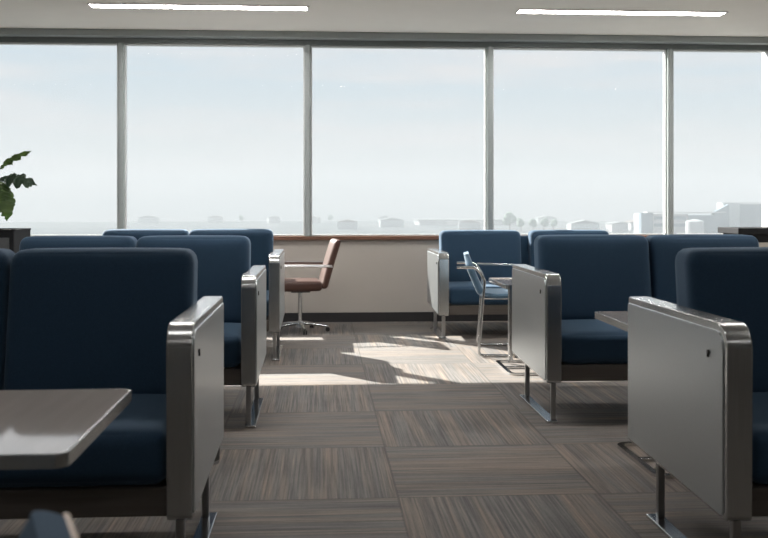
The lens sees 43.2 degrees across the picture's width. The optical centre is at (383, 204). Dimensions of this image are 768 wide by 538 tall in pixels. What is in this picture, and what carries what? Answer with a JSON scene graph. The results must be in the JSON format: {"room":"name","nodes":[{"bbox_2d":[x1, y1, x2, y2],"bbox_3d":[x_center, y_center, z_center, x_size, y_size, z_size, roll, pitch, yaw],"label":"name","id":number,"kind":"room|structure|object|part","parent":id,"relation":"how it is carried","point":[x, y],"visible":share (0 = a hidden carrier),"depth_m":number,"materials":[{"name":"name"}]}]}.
{"room":"airport terminal","nodes":[
{"label":"airport terminal","id":0,"kind":"room"},
{"bbox_2d":[0,321,767,537],"bbox_3d":[-0.435,1.100,2.336,9.960,0.100,13.120,0,0,-4],"label":"floor","id":1,"kind":"structure","parent":0,"point":[363,429],"depth_m":4.05,"materials":[{"name":"carpet"}]},
{"bbox_2d":[0,228,30,253],"bbox_3d":[-2.947,0.606,7.001,0.678,0.868,0.418,0,0,-4],"label":"planter box","id":2,"kind":"object","parent":1,"relation":"on","point":[10,238],"visible":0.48,"depth_m":6.82,"materials":[{"name":"black paint"}]},
{"bbox_3d":[-2.874,0.610,6.803,0.480,0.760,0.008,0,0,-4],"label":"panel","id":3,"kind":"part","parent":2,"relation":"part of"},
{"bbox_2d":[0,151,36,220],"bbox_3d":[-2.916,-0.134,6.980,0.867,0.698,0.556,0,0,-4],"label":"leafy plant","id":4,"kind":"object","parent":2,"relation":"on","point":[7,202],"visible":1,"depth_m":6.91,"materials":[{"name":"green plant"}]},
{"bbox_2d":[19,510,78,537],"bbox_3d":[-0.541,0.694,0.834,0.633,0.707,0.549,0,0,-24],"label":"chair","id":5,"kind":"object","parent":1,"relation":"on","point":[40,524],"visible":1,"depth_m":1.05,"materials":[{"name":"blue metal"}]},
{"bbox_2d":[0,389,131,469],"bbox_3d":[-0.933,0.752,2.068,0.667,0.594,0.637,0,0,-4],"label":"side table","id":6,"kind":"object","parent":1,"relation":"on","point":[46,428],"visible":1,"depth_m":2.04,"materials":[{"name":"laminate"}]},
{"bbox_2d":[0,248,223,537],"bbox_3d":[-1.218,0.597,2.999,1.360,0.906,0.845,0,0,-4],"label":"sofa","id":7,"kind":"object","parent":1,"relation":"on","point":[133,319],"visible":0.81,"depth_m":3.10,"materials":[{"name":"fabric"}]},
{"bbox_2d":[0,248,14,389],"bbox_3d":[-1.532,0.389,3.181,0.599,0.490,0.248,0,0,-4],"label":"cushion","id":8,"kind":"object","parent":7,"relation":"on","point":[6,255],"depth_m":3.15,"materials":[{"name":"blue fabric"}]},
{"bbox_3d":[-1.213,0.811,2.921,1.203,0.081,0.620,0,0,-4],"label":"seat rail","id":9,"kind":"part","parent":7,"relation":"part of","materials":[{"name":"brown wood"}]},
{"bbox_2d":[0,394,165,487],"bbox_3d":[-0.911,0.690,2.926,0.599,0.177,0.640,0,0,-4],"label":"seat cushion","id":10,"kind":"object","parent":7,"relation":"on","point":[130,452],"depth_m":2.63,"materials":[{"name":"blue fabric"}]},
{"bbox_2d":[4,248,197,393],"bbox_3d":[-0.930,0.389,3.221,0.599,0.490,0.248,0,0,-4],"label":"cushion","id":11,"kind":"object","parent":7,"relation":"on","point":[75,318],"depth_m":3.13,"materials":[{"name":"blue fabric"}]},
{"bbox_3d":[-0.557,0.937,2.654,0.023,0.201,0.024,0,0,-4],"label":"leg","id":12,"kind":"part","parent":7,"relation":"part of","materials":[{"name":"silver metal"}]},
{"bbox_3d":[-0.582,0.591,3.043,0.069,0.533,0.840,0,0,-4],"label":"armrest","id":13,"kind":"part","parent":7,"relation":"part of","materials":[{"name":"metal"}]},
{"bbox_3d":[-0.595,0.937,3.238,0.023,0.201,0.024,0,0,-4],"label":"leg","id":14,"kind":"part","parent":7,"relation":"part of","materials":[{"name":"silver metal"}]},
{"bbox_3d":[-0.547,0.596,3.054,0.006,0.499,0.812,0,0,-4],"label":"panel","id":15,"kind":"part","parent":7,"relation":"part of","materials":[{"name":"grey metal"}]},
{"bbox_2d":[19,235,265,427],"bbox_3d":[-1.302,0.607,4.942,1.360,0.886,0.845,0,0,-4],"label":"sofa","id":16,"kind":"object","parent":1,"relation":"on","point":[225,270],"visible":0.3,"depth_m":5.07,"materials":[{"name":"fabric"}]},
{"bbox_2d":[19,236,136,250],"bbox_3d":[-1.616,0.405,5.125,0.599,0.483,0.248,0,0,-4],"label":"cushion","id":17,"kind":"object","parent":16,"relation":"on","point":[32,242],"depth_m":5.08,"materials":[{"name":"blue fabric"}]},
{"bbox_2d":[136,235,250,322],"bbox_3d":[-1.015,0.405,5.165,0.599,0.483,0.248,0,0,-4],"label":"cushion","id":18,"kind":"object","parent":16,"relation":"on","point":[223,260],"depth_m":5.10,"materials":[{"name":"blue fabric"}]},
{"bbox_3d":[-1.297,0.815,4.865,1.203,0.080,0.620,0,0,-4],"label":"seat rail","id":19,"kind":"part","parent":16,"relation":"part of","materials":[{"name":"brown wood"}]},
{"bbox_2d":[224,323,240,367],"bbox_3d":[-0.995,0.695,4.870,0.599,0.174,0.640,0,0,-4],"label":"seat cushion","id":20,"kind":"object","parent":16,"relation":"on","point":[232,331],"depth_m":4.59,"materials":[{"name":"blue fabric"}]},
{"bbox_3d":[-0.641,0.939,4.598,0.023,0.198,0.024,0,0,-4],"label":"leg","id":21,"kind":"part","parent":16,"relation":"part of","materials":[{"name":"silver metal"}]},
{"bbox_3d":[-0.666,0.598,4.987,0.069,0.525,0.840,0,0,-4],"label":"armrest","id":22,"kind":"part","parent":16,"relation":"part of","materials":[{"name":"metal"}]},
{"bbox_3d":[-0.680,0.939,5.181,0.023,0.198,0.024,0,0,-4],"label":"leg","id":23,"kind":"part","parent":16,"relation":"part of","materials":[{"name":"silver metal"}]},
{"bbox_3d":[-0.631,0.603,4.997,0.006,0.492,0.812,0,0,-4],"label":"panel","id":24,"kind":"part","parent":16,"relation":"part of","materials":[{"name":"grey metal"}]},
{"bbox_2d":[102,229,284,360],"bbox_3d":[-1.420,0.613,6.899,1.399,0.874,0.845,0,0,-4],"label":"sofa","id":25,"kind":"object","parent":1,"relation":"on","point":[262,253],"visible":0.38,"depth_m":7.04,"materials":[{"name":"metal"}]},
{"bbox_2d":[102,229,188,240],"bbox_3d":[-1.743,0.417,7.081,0.616,0.483,0.248,0,0,-4],"label":"cushion","id":26,"kind":"object","parent":25,"relation":"on","point":[137,233],"depth_m":7.04,"materials":[{"name":"blue fabric"}]},
{"bbox_2d":[189,229,272,289],"bbox_3d":[-1.125,0.417,7.122,0.616,0.483,0.248,0,0,-4],"label":"cushion","id":27,"kind":"object","parent":25,"relation":"on","point":[261,240],"depth_m":7.07,"materials":[{"name":"blue fabric"}]},
{"bbox_3d":[-1.415,0.815,6.822,1.238,0.080,0.620,0,0,-4],"label":"seat rail","id":28,"kind":"part","parent":25,"relation":"part of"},
{"bbox_2d":[266,290,268,317],"bbox_3d":[-1.105,0.695,6.827,0.616,0.174,0.640,0,0,-4],"label":"seat cushion","id":29,"kind":"object","parent":25,"relation":"on","point":[267,291],"depth_m":6.56,"materials":[{"name":"blue fabric"}]},
{"bbox_3d":[-0.741,0.939,6.555,0.024,0.198,0.024,0,0,-4],"label":"leg","id":30,"kind":"part","parent":25,"relation":"part of","materials":[{"name":"silver metal"}]},
{"bbox_3d":[-0.766,0.598,6.945,0.071,0.525,0.840,0,0,-4],"label":"armrest","id":31,"kind":"part","parent":25,"relation":"part of","materials":[{"name":"metal"}]},
{"bbox_3d":[-0.780,0.939,7.139,0.024,0.198,0.024,0,0,-4],"label":"leg","id":32,"kind":"part","parent":25,"relation":"part of","materials":[{"name":"silver metal"}]},
{"bbox_3d":[-0.731,0.603,6.955,0.006,0.492,0.812,0,0,-4],"label":"panel","id":33,"kind":"part","parent":25,"relation":"part of","materials":[{"name":"grey metal"}]},
{"bbox_2d":[213,447,219,464],"bbox_3d":[-1.053,0.752,4.101,0.706,0.594,0.637,0,0,-10],"label":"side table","id":34,"kind":"object","parent":1,"relation":"on","point":[217,459],"visible":0.02,"depth_m":3.96,"materials":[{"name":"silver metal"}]},
{"bbox_2d":[281,238,340,334],"bbox_3d":[-0.653,0.667,8.069,0.557,0.764,0.482,0,0,-9],"label":"swivel chair","id":35,"kind":"object","parent":1,"relation":"on","point":[293,285],"visible":0.87,"depth_m":7.92,"materials":[{"name":"brown leather"}]},
{"bbox_3d":[-0.805,0.992,8.005,0.206,0.050,0.109,0,0,-9],"label":"leg","id":36,"kind":"part","parent":35,"relation":"part of","materials":[{"name":"silver metal"}]},
{"bbox_3d":[-0.708,0.662,8.070,0.360,0.094,0.400,0,0,-9],"label":"seat","id":37,"kind":"part","parent":35,"relation":"part of","materials":[{"name":"brown leather"}]},
{"bbox_3d":[-0.692,0.580,8.282,0.430,0.201,0.049,0,0,-9],"label":"armrest","id":38,"kind":"part","parent":35,"relation":"part of","materials":[{"name":"silver metal"}]},
{"bbox_3d":[-0.629,0.580,7.873,0.430,0.201,0.049,0,0,-9],"label":"armrest","id":39,"kind":"part","parent":35,"relation":"part of","materials":[{"name":"silver metal"}]},
{"bbox_3d":[-0.572,0.992,8.067,0.216,0.050,0.067,0,0,-9],"label":"leg","id":40,"kind":"part","parent":35,"relation":"part of","materials":[{"name":"silver metal"}]},
{"bbox_3d":[-0.459,0.485,8.108,0.160,0.400,0.400,0,0,-9],"label":"backrest","id":41,"kind":"part","parent":35,"relation":"part of","materials":[{"name":"brown leather"}]},
{"bbox_2d":[457,251,514,356],"bbox_3d":[0.839,0.694,6.947,0.633,0.707,0.549,0,0,4],"label":"chair","id":42,"kind":"object","parent":1,"relation":"on","point":[485,293],"visible":0.68,"depth_m":6.74,"materials":[{"name":"silver metal"}]},
{"bbox_3d":[0.648,0.489,6.961,0.154,0.299,0.460,0,0,4],"label":"backrest","id":43,"kind":"part","parent":42,"relation":"part of","materials":[{"name":"blue fabric"}]},
{"bbox_3d":[0.787,0.735,7.217,0.489,0.625,0.019,0,0,4],"label":"frame","id":44,"kind":"part","parent":42,"relation":"part of","materials":[{"name":"silver metal"}]},
{"bbox_3d":[0.883,0.540,7.210,0.382,0.222,0.017,0,0,4],"label":"armrest","id":45,"kind":"part","parent":42,"relation":"part of","materials":[{"name":"silver metal"}]},
{"bbox_3d":[0.931,0.627,6.940,0.450,0.049,0.460,0,0,4],"label":"seat","id":46,"kind":"part","parent":42,"relation":"part of","materials":[{"name":"blue fabric"}]},
{"bbox_2d":[489,277,536,375],"bbox_3d":[1.059,0.771,6.301,0.674,0.555,0.642,0,0,-4],"label":"side table","id":47,"kind":"object","parent":1,"relation":"on","point":[506,283],"visible":0.44,"depth_m":6.39,"materials":[{"name":"silver metal"}]},
{"bbox_3d":[1.016,1.042,6.240,0.526,0.013,0.526,0,0,-4],"label":"frame","id":48,"kind":"part","parent":47,"relation":"part of","materials":[{"name":"silver metal"}]},
{"bbox_2d":[427,230,608,338],"bbox_3d":[1.170,0.631,8.039,1.553,0.838,0.798,0,0,-4],"label":"sofa","id":49,"kind":"object","parent":1,"relation":"on","point":[451,290],"visible":0.49,"depth_m":8.11,"materials":[{"name":"fabric"}]},
{"bbox_3d":[0.403,0.628,7.998,0.007,0.465,0.767,0,0,-4],"label":"panel","id":50,"kind":"part","parent":49,"relation":"part of","materials":[{"name":"grey metal"}]},
{"bbox_3d":[0.432,0.945,8.177,0.027,0.187,0.023,0,0,-4],"label":"leg","id":51,"kind":"part","parent":49,"relation":"part of","materials":[{"name":"silver metal"}]},
{"bbox_3d":[0.443,0.622,7.994,0.079,0.496,0.794,0,0,-4],"label":"armrest","id":52,"kind":"part","parent":49,"relation":"part of","materials":[{"name":"metal"}]},
{"bbox_3d":[0.468,0.945,7.626,0.027,0.187,0.023,0,0,-4],"label":"leg","id":53,"kind":"part","parent":49,"relation":"part of","materials":[{"name":"silver metal"}]},
{"bbox_3d":[1.174,0.828,7.966,1.374,0.076,0.586,0,0,-4],"label":"seat rail","id":54,"kind":"part","parent":49,"relation":"part of","materials":[{"name":"brown wood"}]},
{"bbox_2d":[449,281,507,304],"bbox_3d":[0.832,0.715,7.929,0.684,0.164,0.605,0,0,-4],"label":"seat cushion","id":55,"kind":"object","parent":49,"relation":"on","point":[460,292],"depth_m":7.63,"materials":[{"name":"blue fabric"}]},
{"bbox_2d":[439,230,520,281],"bbox_3d":[0.814,0.441,8.208,0.684,0.456,0.234,0,0,-4],"label":"cushion","id":56,"kind":"object","parent":49,"relation":"on","point":[483,246],"depth_m":8.13,"materials":[{"name":"blue fabric"}]},
{"bbox_2d":[528,230,608,266],"bbox_3d":[1.578,0.441,8.258,0.684,0.456,0.234,0,0,-4],"label":"cushion","id":57,"kind":"object","parent":49,"relation":"on","point":[532,234],"depth_m":8.22,"materials":[{"name":"blue fabric"}]},
{"bbox_2d":[595,311,674,478],"bbox_3d":[1.246,0.752,3.895,0.667,0.594,0.716,0,0,-4],"label":"side table","id":58,"kind":"object","parent":1,"relation":"on","point":[619,319],"visible":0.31,"depth_m":3.96,"materials":[{"name":"silver metal"}]},
{"bbox_3d":[1.285,1.042,3.993,0.526,0.014,0.526,0,0,-4],"label":"frame","id":59,"kind":"part","parent":58,"relation":"part of","materials":[{"name":"silver metal"}]},
{"bbox_2d":[512,234,758,423],"bbox_3d":[1.446,0.607,5.124,1.399,0.886,0.845,0,0,-4],"label":"sofa","id":60,"kind":"object","parent":1,"relation":"on","point":[557,335],"visible":0.48,"depth_m":5.20,"materials":[{"name":"fabric"}]},
{"bbox_3d":[0.779,0.939,5.278,0.024,0.198,0.024,0,0,-4],"label":"leg","id":61,"kind":"part","parent":60,"relation":"part of","materials":[{"name":"silver metal"}]},
{"bbox_3d":[0.754,0.603,5.089,0.006,0.492,0.812,0,0,-4],"label":"panel","id":62,"kind":"part","parent":60,"relation":"part of","materials":[{"name":"grey metal"}]},
{"bbox_3d":[0.791,0.598,5.083,0.071,0.525,0.840,0,0,-4],"label":"armrest","id":63,"kind":"part","parent":60,"relation":"part of","materials":[{"name":"metal"}]},
{"bbox_3d":[0.818,0.939,4.694,0.024,0.198,0.024,0,0,-4],"label":"leg","id":64,"kind":"part","parent":60,"relation":"part of","materials":[{"name":"silver metal"}]},
{"bbox_2d":[534,235,651,319],"bbox_3d":[1.141,0.405,5.307,0.616,0.483,0.248,0,0,-4],"label":"cushion","id":65,"kind":"object","parent":60,"relation":"on","point":[596,272],"depth_m":5.23,"materials":[{"name":"blue fabric"}]},
{"bbox_3d":[1.451,0.815,5.046,1.238,0.080,0.620,0,0,-4],"label":"seat rail","id":66,"kind":"part","parent":60,"relation":"part of","materials":[{"name":"brown wood"}]},
{"bbox_2d":[561,319,627,363],"bbox_3d":[1.143,0.695,5.011,0.616,0.174,0.640,0,0,-4],"label":"seat cushion","id":67,"kind":"object","parent":60,"relation":"on","point":[583,341],"depth_m":4.69,"materials":[{"name":"blue fabric"}]},
{"bbox_2d":[646,234,758,303],"bbox_3d":[1.760,0.405,5.348,0.616,0.483,0.248,0,0,-4],"label":"cushion","id":68,"kind":"object","parent":60,"relation":"on","point":[662,250],"depth_m":5.28,"materials":[{"name":"blue fabric"}]},
{"bbox_2d":[628,247,767,537],"bbox_3d":[1.586,0.597,3.074,1.399,0.906,0.845,0,0,-4],"label":"sofa","id":69,"kind":"object","parent":1,"relation":"on","point":[698,364],"visible":1,"depth_m":2.97,"materials":[{"name":"metal"}]},
{"bbox_3d":[0.919,0.937,3.228,0.024,0.201,0.024,0,0,-4],"label":"leg","id":70,"kind":"part","parent":69,"relation":"part of","materials":[{"name":"silver metal"}]},
{"bbox_3d":[0.895,0.596,3.038,0.006,0.499,0.812,0,0,-4],"label":"panel","id":71,"kind":"part","parent":69,"relation":"part of","materials":[{"name":"grey metal"}]},
{"bbox_3d":[0.932,0.591,3.033,0.071,0.533,0.840,0,0,-4],"label":"armrest","id":72,"kind":"part","parent":69,"relation":"part of","materials":[{"name":"metal"}]},
{"bbox_2d":[675,247,767,391],"bbox_3d":[1.308,0.389,3.259,0.616,0.490,0.248,0,0,-4],"label":"cushion","id":73,"kind":"object","parent":69,"relation":"on","point":[727,282],"depth_m":3.18,"materials":[{"name":"blue fabric"}]},
{"bbox_3d":[0.958,0.937,2.644,0.024,0.201,0.024,0,0,-4],"label":"leg","id":74,"kind":"part","parent":69,"relation":"part of","materials":[{"name":"silver metal"}]},
{"bbox_3d":[1.591,0.811,2.996,1.238,0.081,0.620,0,0,-4],"label":"seat rail","id":75,"kind":"part","parent":69,"relation":"part of","materials":[{"name":"brown wood"}]},
{"bbox_2d":[752,392,767,483],"bbox_3d":[1.283,0.690,2.961,0.616,0.177,0.640,0,0,-4],"label":"seat cushion","id":76,"kind":"object","parent":69,"relation":"on","point":[760,399],"depth_m":2.65,"materials":[{"name":"blue fabric"}]},
{"bbox_2d":[718,227,767,241],"bbox_3d":[3.367,0.620,8.210,0.940,0.860,0.420,0,0,-4],"label":"table","id":77,"kind":"object","parent":1,"relation":"on","point":[761,233],"visible":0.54,"depth_m":8.02,"materials":[{"name":"black paint"}]},
{"bbox_2d":[0,0,767,36],"bbox_3d":[-0.435,-1.600,2.336,9.960,0.120,13.120,0,0,-4],"label":"ceiling","id":78,"kind":"structure","parent":0,"point":[744,18],"depth_m":8.01,"materials":[{"name":"paint"}]},
{"bbox_2d":[87,3,308,10],"bbox_3d":[-1.429,-1.536,7.522,1.690,0.010,0.149,0,0,-4],"label":"recessed light","id":79,"kind":"object","parent":78,"relation":"in","point":[92,5],"visible":1,"depth_m":7.50,"materials":[{"name":"white paint"}]},
{"bbox_2d":[0,28,767,44],"bbox_3d":[-0.852,-1.510,8.653,9.560,0.060,0.120,0,0,-4],"label":"trim","id":80,"kind":"structure","parent":78,"relation":"attached to","point":[4,32],"depth_m":8.65,"materials":[{"name":"metal"}]},
{"bbox_2d":[0,37,767,49],"bbox_3d":[-0.858,-1.488,8.742,9.560,0.105,0.100,0,0,-4],"label":"trim","id":81,"kind":"structure","parent":78,"relation":"attached to","point":[2,39],"depth_m":8.75,"materials":[{"name":"metal"}]},
{"bbox_2d":[515,9,727,15],"bbox_3d":[1.894,-1.536,7.742,1.690,0.010,0.149,0,0,-4],"label":"recessed light","id":82,"kind":"object","parent":78,"relation":"in","point":[519,11],"visible":1,"depth_m":7.73,"materials":[{"name":"white paint"}]},
{"bbox_2d":[273,240,767,312],"bbox_3d":[-0.860,0.682,8.772,9.560,0.735,0.180,0,0,-4],"label":"wall","id":83,"kind":"structure","parent":0,"point":[367,275],"depth_m":8.73,"materials":[{"name":"paint"}]},
{"bbox_2d":[0,42,117,236],"bbox_3d":[-3.158,-0.578,8.591,1.598,1.715,0.060,0,0,-4],"label":"window","id":84,"kind":"structure","parent":83,"relation":"in","point":[1,43],"depth_m":8.60,"materials":[{"name":"grey"}]},
{"bbox_2d":[118,43,123,228],"bbox_3d":[-2.334,-0.578,8.635,0.052,1.715,0.130,0,0,-4],"label":"trim","id":85,"kind":"structure","parent":83,"relation":"attached to","point":[120,45],"depth_m":8.57,"materials":[{"name":"metal"}]},
{"bbox_2d":[124,44,304,235],"bbox_3d":[-1.511,-0.578,8.699,1.598,1.715,0.060,0,0,-4],"label":"window","id":86,"kind":"structure","parent":83,"relation":"in","point":[125,45],"depth_m":8.67,"materials":[{"name":"grey"}]},
{"bbox_2d":[305,45,310,235],"bbox_3d":[-0.687,-0.578,8.744,0.052,1.715,0.130,0,0,-4],"label":"trim","id":87,"kind":"structure","parent":83,"relation":"attached to","point":[307,47],"depth_m":8.68,"materials":[{"name":"metal"}]},
{"bbox_2d":[282,312,507,322],"bbox_3d":[-0.853,1.008,8.675,9.560,0.085,0.016,0,0,-4],"label":"baseboard","id":88,"kind":"structure","parent":83,"relation":"attached to","point":[338,316],"depth_m":8.72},
{"bbox_2d":[311,46,486,235],"bbox_3d":[0.135,-0.578,8.808,1.598,1.715,0.060,0,0,-4],"label":"window","id":89,"kind":"structure","parent":83,"relation":"in","point":[353,47],"depth_m":8.81,"materials":[{"name":"grey"}]},
{"bbox_2d":[273,235,647,239],"bbox_3d":[-1.047,0.297,8.725,9.180,0.035,0.170,0,0,-4],"label":"trim","id":90,"kind":"structure","parent":83,"relation":"on","point":[645,236],"depth_m":8.69,"materials":[{"name":"brown wood"}]},
{"bbox_2d":[487,47,492,229],"bbox_3d":[0.959,-0.578,8.852,0.052,1.715,0.130,0,0,-4],"label":"trim","id":91,"kind":"structure","parent":83,"relation":"attached to","point":[489,49],"depth_m":8.79,"materials":[{"name":"metal"}]},
{"bbox_2d":[493,48,666,235],"bbox_3d":[1.794,-0.578,8.918,1.623,1.715,0.060,0,0,-4],"label":"window","id":92,"kind":"structure","parent":83,"relation":"in","point":[664,51],"depth_m":8.94,"materials":[{"name":"grey"}]},
{"bbox_2d":[667,49,672,234],"bbox_3d":[2.631,-0.578,8.963,0.052,1.715,0.130,0,0,-4],"label":"trim","id":93,"kind":"structure","parent":83,"relation":"attached to","point":[669,51],"depth_m":8.90,"materials":[{"name":"metal"}]},
{"bbox_2d":[673,49,767,233],"bbox_3d":[3.114,-0.578,9.005,0.919,1.715,0.060,0,0,-4],"label":"window","id":94,"kind":"structure","parent":83,"relation":"in","point":[674,50],"depth_m":9.01,"materials":[{"name":"grey"}]},
{"bbox_2d":[762,53,764,226],"bbox_3d":[3.759,-0.245,9.017,0.370,2.590,0.300,0,0,-4],"label":"wall pillar","id":95,"kind":"structure","parent":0,"point":[763,54],"depth_m":9.12,"materials":[{"name":"white paint"}]},
{"label":"outside","id":96,"kind":"structure","parent":0,"visible":0},
{"bbox_2d":[0,221,633,234],"bbox_3d":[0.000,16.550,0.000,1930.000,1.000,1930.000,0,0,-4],"label":"ground","id":97,"kind":"structure","parent":96,"point":[284,227],"depth_m":691.95,"materials":[{"name":"grey"}]},
{"bbox_2d":[138,215,159,222],"bbox_3d":[-206.664,12.530,853.242,18.000,7.040,11.000,0,0,-4],"label":"house","id":98,"kind":"structure","parent":97,"relation":"on","point":[149,218],"depth_m":848.21,"materials":[{"name":"white"}]},
{"bbox_2d":[208,215,223,222],"bbox_3d":[-153.633,12.770,886.806,14.000,6.560,11.000,0,0,-3],"label":"house","id":99,"kind":"structure","parent":97,"relation":"on","point":[212,219],"depth_m":881.78,"materials":[{"name":"white"}]},
{"bbox_2d":[267,216,280,222],"bbox_3d":[-98.125,12.950,860.244,11.000,6.200,11.000,0,0,-18],"label":"house","id":100,"kind":"structure","parent":97,"relation":"on","point":[272,219],"depth_m":855.69,"materials":[{"name":"white"}]},
{"bbox_2d":[312,216,320,222],"bbox_3d":[-63.726,12.770,862.526,14.000,6.560,11.000,0,0,10],"label":"house","id":101,"kind":"structure","parent":97,"relation":"on","point":[315,219],"depth_m":857.16,"materials":[{"name":"white"}]},
{"bbox_2d":[337,219,357,228],"bbox_3d":[-24.374,12.770,644.792,14.000,6.560,11.000,0,0,-2],"label":"house","id":102,"kind":"structure","parent":97,"relation":"on","point":[343,224],"depth_m":639.79,"materials":[{"name":"white"}]},
{"bbox_2d":[378,215,388,221],"bbox_3d":[0.008,12.950,906.963,11.000,6.200,11.000,0,0,-7],"label":"house","id":103,"kind":"structure","parent":97,"relation":"on","point":[383,216],"depth_m":901.81,"materials":[{"name":"white"}]},
{"bbox_2d":[379,217,403,226],"bbox_3d":[5.279,12.530,706.879,18.000,7.040,11.000,0,0,-6],"label":"house","id":104,"kind":"structure","parent":97,"relation":"on","point":[387,222],"depth_m":701.82,"materials":[{"name":"white"}]},
{"bbox_2d":[413,219,516,224],"bbox_3d":[65.378,13.750,786.012,80.000,4.600,42.000,0,0,-4],"label":"warehouse","id":105,"kind":"structure","parent":97,"relation":"on","point":[416,221],"depth_m":764.79,"materials":[{"name":"white paint"}]},
{"bbox_2d":[460,220,480,229],"bbox_3d":[55.236,12.770,619.894,14.000,6.560,11.000,0,0,7],"label":"house","id":106,"kind":"structure","parent":97,"relation":"on","point":[469,224],"depth_m":614.98,"materials":[{"name":"white"}]},
{"bbox_2d":[503,212,516,229],"bbox_3d":[77.065,10.066,595.086,8.389,11.968,7.074,0,0,-4],"label":"tree","id":107,"kind":"object","parent":97,"relation":"on","point":[509,218],"visible":1,"depth_m":593.30,"materials":[{"name":"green plant"}]},
{"bbox_2d":[516,218,523,230],"bbox_3d":[84.267,11.887,599.043,4.921,8.326,5.836,0,0,12],"label":"tree","id":108,"kind":"object","parent":97,"relation":"on","point":[520,222],"visible":1,"depth_m":597.23,"materials":[{"name":"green plant"}]},
{"bbox_3d":[84.267,10.674,599.043,4.921,5.900,5.836,0,0,12],"label":"crown","id":109,"kind":"part","parent":108,"relation":"part of","materials":[{"name":"green plant"}]},
{"bbox_2d":[529,219,536,229],"bbox_3d":[91.594,12.147,596.956,5.471,7.805,4.613,0,0,27],"label":"tree","id":110,"kind":"object","parent":97,"relation":"on","point":[532,222],"visible":0.99,"depth_m":595.19,"materials":[{"name":"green plant"}]},
{"bbox_2d":[540,218,548,229],"bbox_3d":[99.038,11.887,599.418,4.921,8.326,5.836,0,0,43],"label":"tree","id":111,"kind":"object","parent":97,"relation":"on","point":[544,222],"visible":1,"depth_m":597.88,"materials":[{"name":"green plant"}]},
{"bbox_2d":[534,216,556,223],"bbox_3d":[135.657,12.530,815.618,18.000,7.040,11.000,0,0,-14],"label":"house","id":112,"kind":"structure","parent":97,"relation":"on","point":[538,219],"depth_m":810.95,"materials":[{"name":"white"}]},
{"bbox_2d":[551,219,556,229],"bbox_3d":[106.569,12.408,608.497,4.306,7.285,5.107,0,0,-32],"label":"tree","id":113,"kind":"object","parent":97,"relation":"on","point":[553,222],"visible":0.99,"depth_m":607.22,"materials":[{"name":"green plant"}]},
{"bbox_2d":[567,220,599,229],"bbox_3d":[119.754,12.530,584.155,18.000,7.040,11.000,0,0,-4],"label":"house","id":114,"kind":"structure","parent":97,"relation":"on","point":[579,224],"depth_m":579.13,"materials":[{"name":"white"}]},
{"bbox_2d":[605,221,627,231],"bbox_3d":[138.021,12.950,575.323,11.000,6.200,11.000,0,0,-8],"label":"house","id":115,"kind":"structure","parent":97,"relation":"on","point":[613,226],"depth_m":570.57,"materials":[{"name":"white"}]},
{"bbox_2d":[624,220,633,229],"bbox_3d":[163.185,12.770,627.031,14.000,6.560,11.000,0,0,-14],"label":"house","id":116,"kind":"structure","parent":97,"relation":"on","point":[630,222],"depth_m":622.08,"materials":[{"name":"white"}]},
{"bbox_2d":[634,204,728,233],"bbox_3d":[153.200,7.800,510.698,46.000,16.500,31.000,0,0,-4],"label":"office building","id":117,"kind":"structure","parent":97,"relation":"on","point":[645,222],"depth_m":496.93,"materials":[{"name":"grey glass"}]},
{"bbox_2d":[685,219,703,233],"bbox_3d":[154.144,11.550,481.196,8.800,9.000,8.800,0,0,-4],"label":"building","id":118,"kind":"structure","parent":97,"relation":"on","point":[694,226],"depth_m":477.78,"materials":[{"name":"white"}]},
{"bbox_2d":[717,203,761,226],"bbox_3d":[188.590,7.400,513.535,22.800,17.300,8.800,0,0,-4],"label":"building","id":119,"kind":"structure","parent":97,"relation":"on","point":[740,215],"depth_m":510.58,"materials":[{"name":"white"}]}
]}

